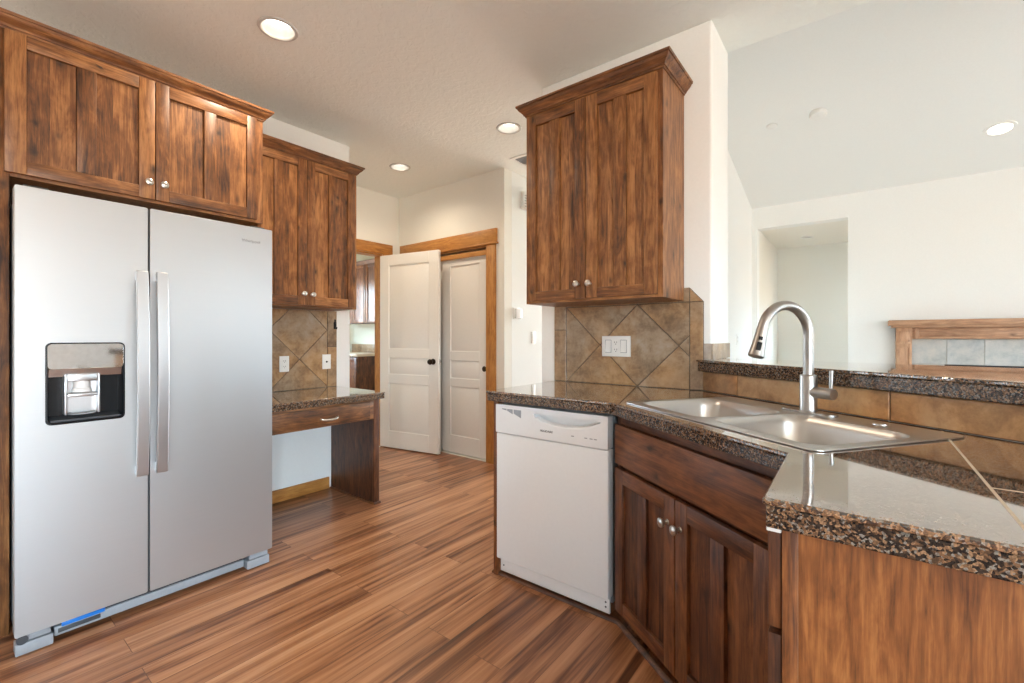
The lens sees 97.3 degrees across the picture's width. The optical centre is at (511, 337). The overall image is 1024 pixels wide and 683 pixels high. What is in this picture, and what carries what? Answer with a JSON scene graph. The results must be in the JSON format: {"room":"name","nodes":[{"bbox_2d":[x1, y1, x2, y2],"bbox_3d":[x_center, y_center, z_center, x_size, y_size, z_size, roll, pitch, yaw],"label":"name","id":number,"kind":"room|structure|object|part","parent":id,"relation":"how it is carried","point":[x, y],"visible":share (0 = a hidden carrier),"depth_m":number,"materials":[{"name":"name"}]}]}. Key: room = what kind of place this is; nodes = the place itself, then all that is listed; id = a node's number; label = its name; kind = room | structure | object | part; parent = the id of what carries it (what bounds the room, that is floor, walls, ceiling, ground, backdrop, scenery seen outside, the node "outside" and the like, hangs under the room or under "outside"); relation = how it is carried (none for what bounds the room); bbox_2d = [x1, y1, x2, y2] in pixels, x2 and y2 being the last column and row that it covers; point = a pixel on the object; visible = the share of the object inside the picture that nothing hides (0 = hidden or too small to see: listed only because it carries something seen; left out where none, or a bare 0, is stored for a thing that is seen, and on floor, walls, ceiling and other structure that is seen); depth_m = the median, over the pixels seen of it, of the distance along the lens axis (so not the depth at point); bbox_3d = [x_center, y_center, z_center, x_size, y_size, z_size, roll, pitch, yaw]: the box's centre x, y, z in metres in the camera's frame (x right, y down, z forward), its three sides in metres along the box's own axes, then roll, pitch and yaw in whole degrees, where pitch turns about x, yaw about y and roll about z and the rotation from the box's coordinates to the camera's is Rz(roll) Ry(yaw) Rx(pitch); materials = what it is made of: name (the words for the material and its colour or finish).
{"room":"kitchen","nodes":[
{"label":"kitchen","id":0,"kind":"room"},
{"bbox_2d":[9,117,349,490],"bbox_3d":[-3.398,-0.193,1.736,0.816,2.765,5.664,0,0,38],"label":"wall","id":1,"kind":"structure","parent":0,"point":[299,457],"depth_m":3.45,"materials":[{"name":"paint"}]},
{"bbox_2d":[272,477,328,503],"bbox_3d":[-1.701,1.145,3.241,0.014,0.090,0.825,0,0,38],"label":"baseboard","id":2,"kind":"structure","parent":1,"relation":"attached to","point":[287,493],"depth_m":3.37,"materials":[{"name":"brown wood"}]},
{"bbox_2d":[272,308,336,391],"bbox_3d":[-1.658,0.090,3.298,0.010,0.598,0.816,0,0,38],"label":"tile backsplash","id":3,"kind":"structure","parent":1,"relation":"attached to","point":[303,336],"depth_m":3.40,"materials":[{"name":"tile"}]},
{"bbox_2d":[279,356,288,371],"bbox_3d":[-1.658,0.193,3.283,0.009,0.115,0.070,0,0,38],"label":"outlet","id":4,"kind":"object","parent":3,"relation":"attached to","point":[283,360],"visible":1,"depth_m":3.28,"materials":[{"name":"white plastic"}]},
{"bbox_2d":[322,354,330,368],"bbox_3d":[-1.454,0.190,3.540,0.015,0.115,0.070,0,0,38],"label":"cable jack","id":5,"kind":"object","parent":3,"relation":"attached to","point":[326,358],"visible":1,"depth_m":3.54,"materials":[{"name":"white plastic"}]},
{"bbox_2d":[261,134,364,310],"bbox_3d":[-1.505,-0.746,3.196,0.370,1.072,0.825,0,0,38],"label":"upper cabinet","id":6,"kind":"object","parent":1,"relation":"attached to","point":[309,196],"visible":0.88,"depth_m":3.10,"materials":[{"name":"brown wood"}]},
{"bbox_3d":[-1.525,-0.719,2.941,0.020,0.993,0.377,0,0,38],"label":"door","id":7,"kind":"part","parent":6,"relation":"part of","materials":[{"name":"brown wood"}]},
{"bbox_3d":[-1.508,-1.253,3.198,0.363,0.058,0.825,0,0,38],"label":"crown molding","id":8,"kind":"part","parent":6,"relation":"part of","materials":[{"name":"brown wood"}]},
{"bbox_3d":[-1.295,-0.719,3.236,0.020,0.993,0.364,0,0,38],"label":"door","id":9,"kind":"part","parent":6,"relation":"part of","materials":[{"name":"brown wood"}]},
{"bbox_2d":[0,446,678,682],"bbox_3d":[0.304,1.220,2.710,13.150,0.060,11.750,0,0,38],"label":"floor","id":10,"kind":"structure","parent":0,"point":[402,588],"depth_m":1.89,"materials":[{"name":"laminate"}]},
{"bbox_2d":[0,7,274,636],"bbox_3d":[-1.955,-0.049,2.358,0.690,2.478,1.080,0,0,38],"label":"tall cabinet","id":11,"kind":"object","parent":10,"relation":"on","point":[79,116],"visible":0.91,"depth_m":2.02,"materials":[{"name":"brown wood"}]},
{"bbox_3d":[-2.286,-0.026,1.975,0.638,2.432,0.068,0,0,38],"label":"panel","id":12,"kind":"part","parent":11,"relation":"part of","materials":[{"name":"brown wood"}]},
{"bbox_3d":[-1.868,-0.945,1.979,0.020,0.567,0.482,0,0,38],"label":"door","id":13,"kind":"part","parent":11,"relation":"part of","materials":[{"name":"brown wood"}]},
{"bbox_3d":[-1.803,-1.259,2.240,0.292,0.058,1.080,0,0,38],"label":"crown molding","id":14,"kind":"part","parent":11,"relation":"part of","materials":[{"name":"brown wood"}]},
{"bbox_3d":[-1.716,-0.735,2.131,0.034,0.033,0.033,0,0,38],"label":"knob","id":15,"kind":"part","parent":11,"relation":"part of","materials":[{"name":"silver metal"}]},
{"bbox_3d":[-1.679,-0.735,2.178,0.034,0.033,0.033,0,0,38],"label":"knob","id":16,"kind":"part","parent":11,"relation":"part of","materials":[{"name":"silver metal"}]},
{"bbox_3d":[-1.577,-0.945,2.353,0.020,0.567,0.459,0,0,38],"label":"door","id":17,"kind":"part","parent":11,"relation":"part of","materials":[{"name":"brown wood"}]},
{"bbox_2d":[9,184,271,656],"bbox_3d":[-1.855,0.304,2.259,0.903,1.764,0.917,0,0,38],"label":"refrigerator","id":18,"kind":"object","parent":10,"relation":"on","point":[140,338],"visible":1,"depth_m":1.91,"materials":[{"name":"grey metal"}]},
{"bbox_3d":[-1.734,0.273,1.831,0.060,1.676,0.392,0,0,38],"label":"freezer door","id":19,"kind":"part","parent":18,"relation":"part of","materials":[{"name":"silver metal"}]},
{"bbox_3d":[-1.738,0.197,1.820,0.060,0.049,0.060,0,0,38],"label":"spout","id":20,"kind":"part","parent":18,"relation":"part of","materials":[{"name":"silver metal"}]},
{"bbox_3d":[-1.720,0.074,1.822,0.034,0.099,0.224,0,0,38],"label":"control panel","id":21,"kind":"part","parent":18,"relation":"part of","materials":[{"name":"silver metal"}]},
{"bbox_3d":[-1.581,0.152,1.927,0.064,0.875,0.041,0,0,38],"label":"handle","id":22,"kind":"part","parent":18,"relation":"part of","materials":[{"name":"silver metal"}]},
{"bbox_3d":[-1.539,0.152,1.982,0.064,0.875,0.041,0,0,38],"label":"handle","id":23,"kind":"part","parent":18,"relation":"part of","materials":[{"name":"silver metal"}]},
{"bbox_3d":[-1.450,0.273,2.196,0.060,1.676,0.517,0,0,38],"label":"door","id":24,"kind":"part","parent":18,"relation":"part of","materials":[{"name":"silver metal"}]},
{"bbox_2d":[272,399,380,504],"bbox_3d":[-1.404,0.814,3.092,0.633,0.752,0.802,0,0,38],"label":"desk","id":25,"kind":"object","parent":10,"relation":"on","point":[354,425],"visible":0.72,"depth_m":3.24,"materials":[{"name":"brown wood"}]},
{"bbox_3d":[-1.216,0.512,2.890,0.019,0.120,0.703,0,0,38],"label":"drawer","id":26,"kind":"part","parent":25,"relation":"part of","materials":[{"name":"brown wood"}]},
{"bbox_2d":[272,386,384,411],"bbox_3d":[-1.411,0.413,3.109,0.631,0.046,0.821,0,0,38],"label":"countertop","id":27,"kind":"structure","parent":25,"relation":"on","point":[323,396],"depth_m":3.03,"materials":[{"name":"stone"}]},
{"bbox_3d":[-1.172,0.526,2.904,0.036,0.018,0.122,0,0,38],"label":"drawer pull","id":28,"kind":"part","parent":25,"relation":"part of","materials":[{"name":"silver metal"}]},
{"bbox_3d":[-1.197,0.814,3.402,0.579,0.752,0.046,0,0,38],"label":"panel","id":29,"kind":"part","parent":25,"relation":"part of","materials":[{"name":"brown wood"}]},
{"bbox_3d":[-1.187,1.182,3.394,0.577,0.016,0.058,0,0,38],"label":"shoe molding","id":30,"kind":"part","parent":25,"relation":"part of","materials":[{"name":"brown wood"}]},
{"bbox_2d":[350,344,374,390],"bbox_3d":[-2.695,0.654,7.698,1.070,1.072,0.598,0,0,38],"label":"base cabinet","id":31,"kind":"object","parent":10,"relation":"on","point":[362,363],"visible":0.27,"depth_m":7.29,"materials":[{"name":"brown wood"}]},
{"bbox_3d":[-2.606,0.710,7.274,0.350,0.760,0.020,0,0,38],"label":"door","id":32,"kind":"part","parent":31,"relation":"part of","materials":[{"name":"brown wood"}]},
{"bbox_2d":[350,352,374,356],"bbox_3d":[-2.695,0.284,7.698,1.070,0.039,0.598,0,0,38],"label":"countertop","id":33,"kind":"structure","parent":31,"relation":"on","point":[355,354],"depth_m":7.33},
{"bbox_2d":[494,401,503,574],"bbox_3d":[0.107,0.753,2.505,0.027,0.874,0.615,0,0,38],"label":"end panel","id":34,"kind":"object","parent":10,"relation":"on","point":[497,561],"visible":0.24,"depth_m":2.26,"materials":[{"name":"brown wood"}]},
{"bbox_2d":[496,402,617,613],"bbox_3d":[0.337,0.741,2.281,0.604,0.838,0.585,0,0,38],"label":"dishwasher","id":35,"kind":"object","parent":10,"relation":"on","point":[556,466],"visible":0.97,"depth_m":2.02,"materials":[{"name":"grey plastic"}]},
{"bbox_3d":[0.173,0.398,2.071,0.604,0.139,0.049,0,0,38],"label":"control panel","id":36,"kind":"part","parent":35,"relation":"part of","materials":[{"name":"white plastic"}]},
{"bbox_3d":[0.179,1.127,2.075,0.589,0.066,0.013,0,0,38],"label":"toe panel","id":37,"kind":"part","parent":35,"relation":"part of","materials":[{"name":"white ceramic"}]},
{"bbox_2d":[492,569,673,682],"bbox_3d":[0.397,1.181,1.721,0.253,0.017,1.523,0,0,-32],"label":"trim","id":38,"kind":"structure","parent":10,"relation":"on","point":[618,622],"depth_m":1.92,"materials":[{"name":"brown wood"}]},
{"bbox_2d":[615,417,777,682],"bbox_3d":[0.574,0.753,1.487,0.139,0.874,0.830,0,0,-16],"label":"base cabinet","id":39,"kind":"object","parent":10,"relation":"on","point":[691,534],"visible":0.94,"depth_m":1.42,"materials":[{"name":"brown wood"}]},
{"bbox_3d":[0.490,0.829,1.680,0.020,0.588,0.389,0,0,-16],"label":"door","id":40,"kind":"part","parent":39,"relation":"part of","materials":[{"name":"brown wood"}]},
{"bbox_3d":[0.509,0.623,1.520,0.034,0.033,0.033,0,0,-16],"label":"knob","id":41,"kind":"part","parent":39,"relation":"part of","materials":[{"name":"silver metal"}]},
{"bbox_3d":[0.528,0.623,1.456,0.034,0.033,0.033,0,0,-16],"label":"knob","id":42,"kind":"part","parent":39,"relation":"part of","materials":[{"name":"silver metal"}]},
{"bbox_3d":[0.545,0.438,1.498,0.019,0.161,0.777,0,0,-16],"label":"false drawer","id":43,"kind":"part","parent":39,"relation":"part of","materials":[{"name":"brown wood"}]},
{"bbox_3d":[0.599,0.708,1.495,0.081,0.784,0.830,0,0,-16],"label":"frame","id":44,"kind":"part","parent":39,"relation":"part of","materials":[{"name":"brown wood"}]},
{"bbox_3d":[0.601,0.829,1.306,0.020,0.588,0.381,0,0,-17],"label":"door","id":45,"kind":"part","parent":39,"relation":"part of","materials":[{"name":"brown wood"}]},
{"bbox_2d":[766,526,1023,682],"bbox_3d":[0.926,0.753,0.571,1.020,0.874,0.304,0,0,38],"label":"base cabinet","id":46,"kind":"object","parent":10,"relation":"on","point":[838,613],"visible":0.62,"depth_m":0.68,"materials":[{"name":"brown wood"}]},
{"bbox_2d":[486,381,1023,584],"bbox_3d":[0.726,0.290,1.387,1.019,0.050,2.937,0,0,-20],"label":"countertop","id":47,"kind":"structure","parent":46,"relation":"on","point":[957,504],"depth_m":0.81,"materials":[{"name":"stone"}]},
{"bbox_2d":[748,301,837,416],"bbox_3d":[0.923,0.067,1.534,0.281,0.385,0.198,0,0,-17],"label":"kitchen faucet","id":48,"kind":"object","parent":47,"relation":"on","point":[809,391],"visible":1,"depth_m":1.54,"materials":[{"name":"silver metal"}]},
{"bbox_3d":[1.031,0.257,1.567,0.054,0.006,0.198,0,0,-17],"label":"deck plate","id":49,"kind":"part","parent":48,"relation":"part of","materials":[{"name":"silver metal"}]},
{"bbox_3d":[1.047,0.188,1.514,0.039,0.039,0.072,0,0,-17],"label":"handle","id":50,"kind":"part","parent":48,"relation":"part of","materials":[{"name":"silver metal"}]},
{"bbox_3d":[1.055,0.142,1.490,0.013,0.068,0.015,0,0,-17],"label":"lever","id":51,"kind":"part","parent":48,"relation":"part of","materials":[{"name":"silver metal"}]},
{"bbox_2d":[626,397,963,451],"bbox_3d":[0.831,0.354,1.510,0.535,0.198,0.835,0,0,-17],"label":"double sink","id":52,"kind":"object","parent":47,"relation":"in","point":[764,420],"visible":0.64,"depth_m":1.46,"materials":[{"name":"silver metal"}]},
{"bbox_3d":[0.730,0.356,1.687,0.368,0.193,0.381,0,0,-17],"label":"bowl","id":53,"kind":"part","parent":52,"relation":"part of","materials":[{"name":"silver metal"}]},
{"bbox_3d":[0.846,0.356,1.307,0.368,0.193,0.381,0,0,-17],"label":"bowl","id":54,"kind":"part","parent":52,"relation":"part of","materials":[{"name":"silver metal"}]},
{"bbox_3d":[0.523,0.800,0.864,0.020,0.600,0.258,0,0,38],"label":"door","id":55,"kind":"part","parent":46,"relation":"part of","materials":[{"name":"brown wood"}]},
{"bbox_3d":[0.523,0.409,0.864,0.020,0.162,0.258,0,0,38],"label":"drawer","id":56,"kind":"part","parent":46,"relation":"part of","materials":[{"name":"brown wood"}]},
{"bbox_2d":[350,254,374,352],"bbox_3d":[-2.402,-0.193,5.494,5.060,2.765,3.920,0,0,38],"label":"wall","id":57,"kind":"structure","parent":0,"point":[359,333],"depth_m":8.06,"materials":[{"name":"paint"}]},
{"bbox_2d":[350,258,374,323],"bbox_3d":[-2.326,-0.754,7.557,1.545,1.028,0.367,0,0,38],"label":"wall cabinet","id":58,"kind":"object","parent":57,"relation":"attached to","point":[364,313],"visible":0.37,"depth_m":7.47,"materials":[{"name":"brown wood"}]},
{"bbox_3d":[-2.865,-0.733,7.815,0.368,0.975,0.020,0,0,38],"label":"door","id":59,"kind":"part","parent":58,"relation":"part of","materials":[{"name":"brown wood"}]},
{"bbox_3d":[-2.570,-0.733,7.586,0.368,0.975,0.020,0,0,38],"label":"door","id":60,"kind":"part","parent":58,"relation":"part of","materials":[{"name":"brown wood"}]},
{"bbox_3d":[-2.331,-1.239,7.550,1.545,0.058,0.349,0,0,38],"label":"crown molding","id":61,"kind":"part","parent":58,"relation":"part of","materials":[{"name":"brown wood"}]},
{"bbox_3d":[-2.274,-0.733,7.356,0.368,0.975,0.020,0,0,38],"label":"door","id":62,"kind":"part","parent":58,"relation":"part of","materials":[{"name":"brown wood"}]},
{"bbox_2d":[356,186,398,446],"bbox_3d":[-1.532,-0.193,4.896,0.120,2.765,1.855,0,0,38],"label":"wall","id":63,"kind":"structure","parent":0,"point":[377,214],"depth_m":4.89,"materials":[{"name":"beige paint"}]},
{"bbox_2d":[356,239,392,445],"bbox_3d":[-1.699,0.084,4.659,0.146,2.213,1.025,0,0,38],"label":"trim","id":64,"kind":"structure","parent":63,"relation":"attached to","point":[374,249],"depth_m":4.95,"materials":[{"name":"brown wood"}]},
{"bbox_2d":[0,0,872,198],"bbox_3d":[0.304,-1.655,2.710,13.150,0.160,11.750,0,0,38],"label":"ceiling","id":65,"kind":"structure","parent":0,"point":[426,86],"depth_m":2.47,"materials":[{"name":"white paint"}]},
{"bbox_2d":[257,16,298,41],"bbox_3d":[-1.194,-1.597,2.301,0.190,0.057,0.190,0,0,38],"label":"recessed light","id":66,"kind":"object","parent":65,"relation":"in","point":[276,28],"visible":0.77,"depth_m":2.34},
{"bbox_2d":[389,163,409,170],"bbox_3d":[-1.034,-1.597,4.164,0.190,0.057,0.190,0,0,38],"label":"recessed light","id":67,"kind":"object","parent":65,"relation":"in","point":[395,166],"visible":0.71,"depth_m":4.21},
{"bbox_2d":[496,122,520,133],"bbox_3d":[-0.023,-1.597,3.389,0.190,0.057,0.190,0,0,38],"label":"recessed light","id":68,"kind":"object","parent":65,"relation":"in","point":[506,127],"visible":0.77,"depth_m":3.44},
{"bbox_2d":[510,153,526,165],"bbox_3d":[0.210,-1.570,3.917,0.420,0.010,0.210,0,0,38],"label":"ceiling vent","id":69,"kind":"object","parent":65,"relation":"in","point":[521,159],"visible":0.37,"depth_m":3.97,"materials":[{"name":"white plastic"}]},
{"bbox_2d":[399,167,511,461],"bbox_3d":[-0.643,-0.193,4.689,1.536,2.765,0.110,0,0,38],"label":"wall","id":70,"kind":"structure","parent":0,"point":[480,202],"depth_m":4.36,"materials":[{"name":"beige paint"}]},
{"bbox_2d":[380,250,440,453],"bbox_3d":[-1.078,0.146,4.733,0.786,2.063,0.177,0,0,28],"label":"door","id":71,"kind":"structure","parent":70,"relation":"in","point":[410,283],"depth_m":4.70,"materials":[{"name":"paint"}]},
{"bbox_3d":[-0.789,0.245,4.581,0.060,0.060,0.177,0,0,28],"label":"knob","id":72,"kind":"part","parent":71,"relation":"part of","materials":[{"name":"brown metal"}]},
{"bbox_2d":[441,261,442,447],"bbox_3d":[-0.896,0.169,4.929,0.630,2.018,0.035,0,0,38],"label":"door","id":73,"kind":"structure","parent":70,"relation":"in","point":[442,261],"depth_m":4.79,"materials":[{"name":"paint"}]},
{"bbox_2d":[400,228,497,463],"bbox_3d":[-0.670,0.083,4.690,1.440,2.215,0.142,0,0,38],"label":"trim","id":74,"kind":"structure","parent":70,"relation":"attached to","point":[483,242],"depth_m":4.27,"materials":[{"name":"brown wood"}]},
{"bbox_2d":[443,255,485,458],"bbox_3d":[-0.469,0.169,4.541,0.630,2.018,0.040,0,0,38],"label":"door","id":75,"kind":"structure","parent":70,"relation":"in","point":[464,279],"depth_m":4.52,"materials":[{"name":"paint"}]},
{"bbox_2d":[512,171,541,386],"bbox_3d":[2.001,-0.193,5.705,1.610,2.765,4.739,0,0,38],"label":"wall","id":76,"kind":"structure","parent":0,"point":[526,355],"depth_m":4.40,"materials":[{"name":"paint"}]},
{"bbox_2d":[513,307,521,318],"bbox_3d":[0.055,-0.230,4.307,0.035,0.110,0.105,0,0,38],"label":"thermostat","id":77,"kind":"object","parent":76,"relation":"attached to","point":[517,312],"visible":1,"depth_m":4.28,"materials":[{"name":"white plastic"}]},
{"bbox_2d":[521,191,526,210],"bbox_3d":[0.136,-1.330,4.406,0.041,0.170,0.120,0,0,38],"label":"door chime","id":78,"kind":"object","parent":76,"relation":"attached to","point":[523,193],"visible":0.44,"depth_m":4.36,"materials":[{"name":"white plastic"}]},
{"bbox_2d":[531,332,534,342],"bbox_3d":[0.215,0.000,4.534,0.008,0.115,0.070,0,0,38],"label":"light switch","id":79,"kind":"object","parent":76,"relation":"attached to","point":[532,333],"visible":1,"depth_m":4.52,"materials":[{"name":"white plastic"}]},
{"bbox_2d":[542,20,727,390],"bbox_3d":[0.689,-0.193,2.670,1.018,2.765,0.340,0,0,38],"label":"wall","id":80,"kind":"structure","parent":0,"point":[700,49],"depth_m":2.29,"materials":[{"name":"paint"}]},
{"bbox_2d":[515,46,692,306],"bbox_3d":[0.464,-0.740,2.397,0.861,1.105,0.361,0,0,38],"label":"upper cabinet","id":81,"kind":"object","parent":80,"relation":"attached to","point":[605,150],"visible":1,"depth_m":2.23,"materials":[{"name":"brown wood"}]},
{"bbox_3d":[0.231,-0.710,2.405,0.365,1.020,0.020,0,0,38],"label":"door","id":82,"kind":"part","parent":81,"relation":"part of","materials":[{"name":"brown wood"}]},
{"bbox_3d":[0.328,-0.273,2.296,0.033,0.033,0.034,0,0,38],"label":"knob","id":83,"kind":"part","parent":81,"relation":"part of","materials":[{"name":"silver metal"}]},
{"bbox_3d":[0.381,-0.272,2.254,0.033,0.033,0.034,0,0,38],"label":"knob","id":84,"kind":"part","parent":81,"relation":"part of","materials":[{"name":"silver metal"}]},
{"bbox_3d":[0.466,-1.263,2.400,0.861,0.058,0.353,0,0,38],"label":"crown molding","id":85,"kind":"part","parent":81,"relation":"part of","materials":[{"name":"brown wood"}]},
{"bbox_3d":[0.522,-0.710,2.179,0.366,1.020,0.020,0,0,38],"label":"door","id":86,"kind":"part","parent":81,"relation":"part of","materials":[{"name":"brown wood"}]},
{"bbox_2d":[555,288,703,390],"bbox_3d":[0.608,0.006,2.511,0.876,0.518,0.010,0,0,38],"label":"tile backsplash","id":87,"kind":"structure","parent":80,"relation":"attached to","point":[667,338],"depth_m":2.45,"materials":[{"name":"tile"}]},
{"bbox_2d":[602,336,630,356],"bbox_3d":[0.580,0.049,2.518,0.172,0.115,0.012,0,0,38],"label":"switch plate","id":88,"kind":"object","parent":87,"relation":"attached to","point":[616,346],"visible":1,"depth_m":2.51,"materials":[{"name":"white plastic"}]},
{"bbox_2d":[728,152,751,358],"bbox_3d":[1.644,-0.660,4.278,0.549,3.700,3.369,0,0,38],"label":"wall","id":89,"kind":"structure","parent":0,"point":[739,207],"depth_m":4.85,"materials":[{"name":"paint"}]},
{"bbox_2d":[759,220,847,361],"bbox_3d":[4.141,-0.110,5.661,1.820,2.600,1.580,0,0,38],"label":"wall","id":90,"kind":"structure","parent":0,"point":[811,273],"depth_m":6.32,"materials":[{"name":"beige paint"}]},
{"bbox_2d":[800,236,813,238],"bbox_3d":[3.846,-1.332,5.877,0.150,0.056,0.150,0,0,38],"label":"hall light","id":91,"kind":"object","parent":90,"relation":"attached to","point":[803,237],"visible":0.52,"depth_m":5.90,"materials":[{"name":"white plastic"}]},
{"bbox_2d":[708,391,1021,442],"bbox_3d":[1.312,0.679,1.260,0.120,1.022,2.100,0,0,-16],"label":"wall","id":92,"kind":"structure","parent":0,"point":[708,391],"depth_m":1.41,"materials":[{"name":"tile"}]},
{"bbox_2d":[696,358,1023,404],"bbox_3d":[1.730,0.140,1.393,1.062,0.057,2.319,0,0,-16],"label":"bar","id":93,"kind":"object","parent":92,"relation":"on","point":[989,384],"visible":1,"depth_m":1.46,"materials":[{"name":"stone"}]},
{"bbox_2d":[704,343,729,359],"bbox_3d":[1.077,0.070,2.362,0.046,0.080,0.350,0,0,38],"label":"box","id":94,"kind":"object","parent":93,"relation":"on","point":[715,351],"depth_m":2.25,"materials":[{"name":"stone"}]},
{"bbox_2d":[703,372,1023,442],"bbox_3d":[1.250,0.216,1.240,0.011,0.095,2.097,0,0,-17],"label":"tile backsplash","id":95,"kind":"structure","parent":92,"relation":"attached to","point":[1004,421],"depth_m":1.39,"materials":[{"name":"tile"}]},
{"bbox_2d":[728,0,1023,208],"bbox_3d":[4.232,-2.031,2.262,6.400,1.038,3.670,0,0,38],"label":"ceiling","id":96,"kind":"structure","parent":0,"point":[910,90],"depth_m":3.61,"materials":[{"name":"paint"}]},
{"bbox_2d":[766,123,776,129],"bbox_3d":[2.343,-1.901,4.068,0.090,0.031,0.088,0,0,43],"label":"detector","id":97,"kind":"object","parent":96,"relation":"attached to","point":[772,126],"visible":1,"depth_m":4.06,"materials":[{"name":"white plastic"}]},
{"bbox_2d":[809,108,827,120],"bbox_3d":[2.606,-1.896,3.836,0.130,0.060,0.130,0,0,43],"label":"smoke detector","id":98,"kind":"object","parent":96,"relation":"attached to","point":[817,114],"visible":1,"depth_m":3.81,"materials":[{"name":"white plastic"}]},
{"bbox_2d":[983,120,1017,136],"bbox_3d":[4.013,-1.716,3.706,0.195,0.054,0.190,0,0,42],"label":"recessed light","id":99,"kind":"object","parent":96,"relation":"in","point":[1003,127],"visible":1,"depth_m":3.70,"materials":[{"name":"white plastic"}]},
{"bbox_2d":[752,166,1023,363],"bbox_3d":[5.314,-0.180,3.651,6.400,2.740,0.150,0,0,38],"label":"wall","id":100,"kind":"structure","parent":0,"point":[949,248],"depth_m":4.51,"materials":[{"name":"paint"}]},
{"bbox_3d":[4.265,1.184,2.268,6.056,0.012,3.319,0,0,38],"label":"floor","id":101,"kind":"structure","parent":0,"visible":0},
{"bbox_2d":[888,318,1023,367],"bbox_3d":[4.530,0.509,4.026,1.797,1.361,0.220,0,0,38],"label":"fireplace","id":102,"kind":"object","parent":101,"relation":"on","point":[994,342],"visible":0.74,"depth_m":4.26,"materials":[{"name":"brown wood"}]},
{"bbox_2d":[888,318,1023,327],"bbox_3d":[4.530,-0.135,4.026,1.797,0.073,0.220,0,0,38],"label":"mantel shelf","id":103,"kind":"object","parent":102,"relation":"attached to","point":[994,322],"depth_m":4.19,"materials":[{"name":"brown wood"}]}
]}

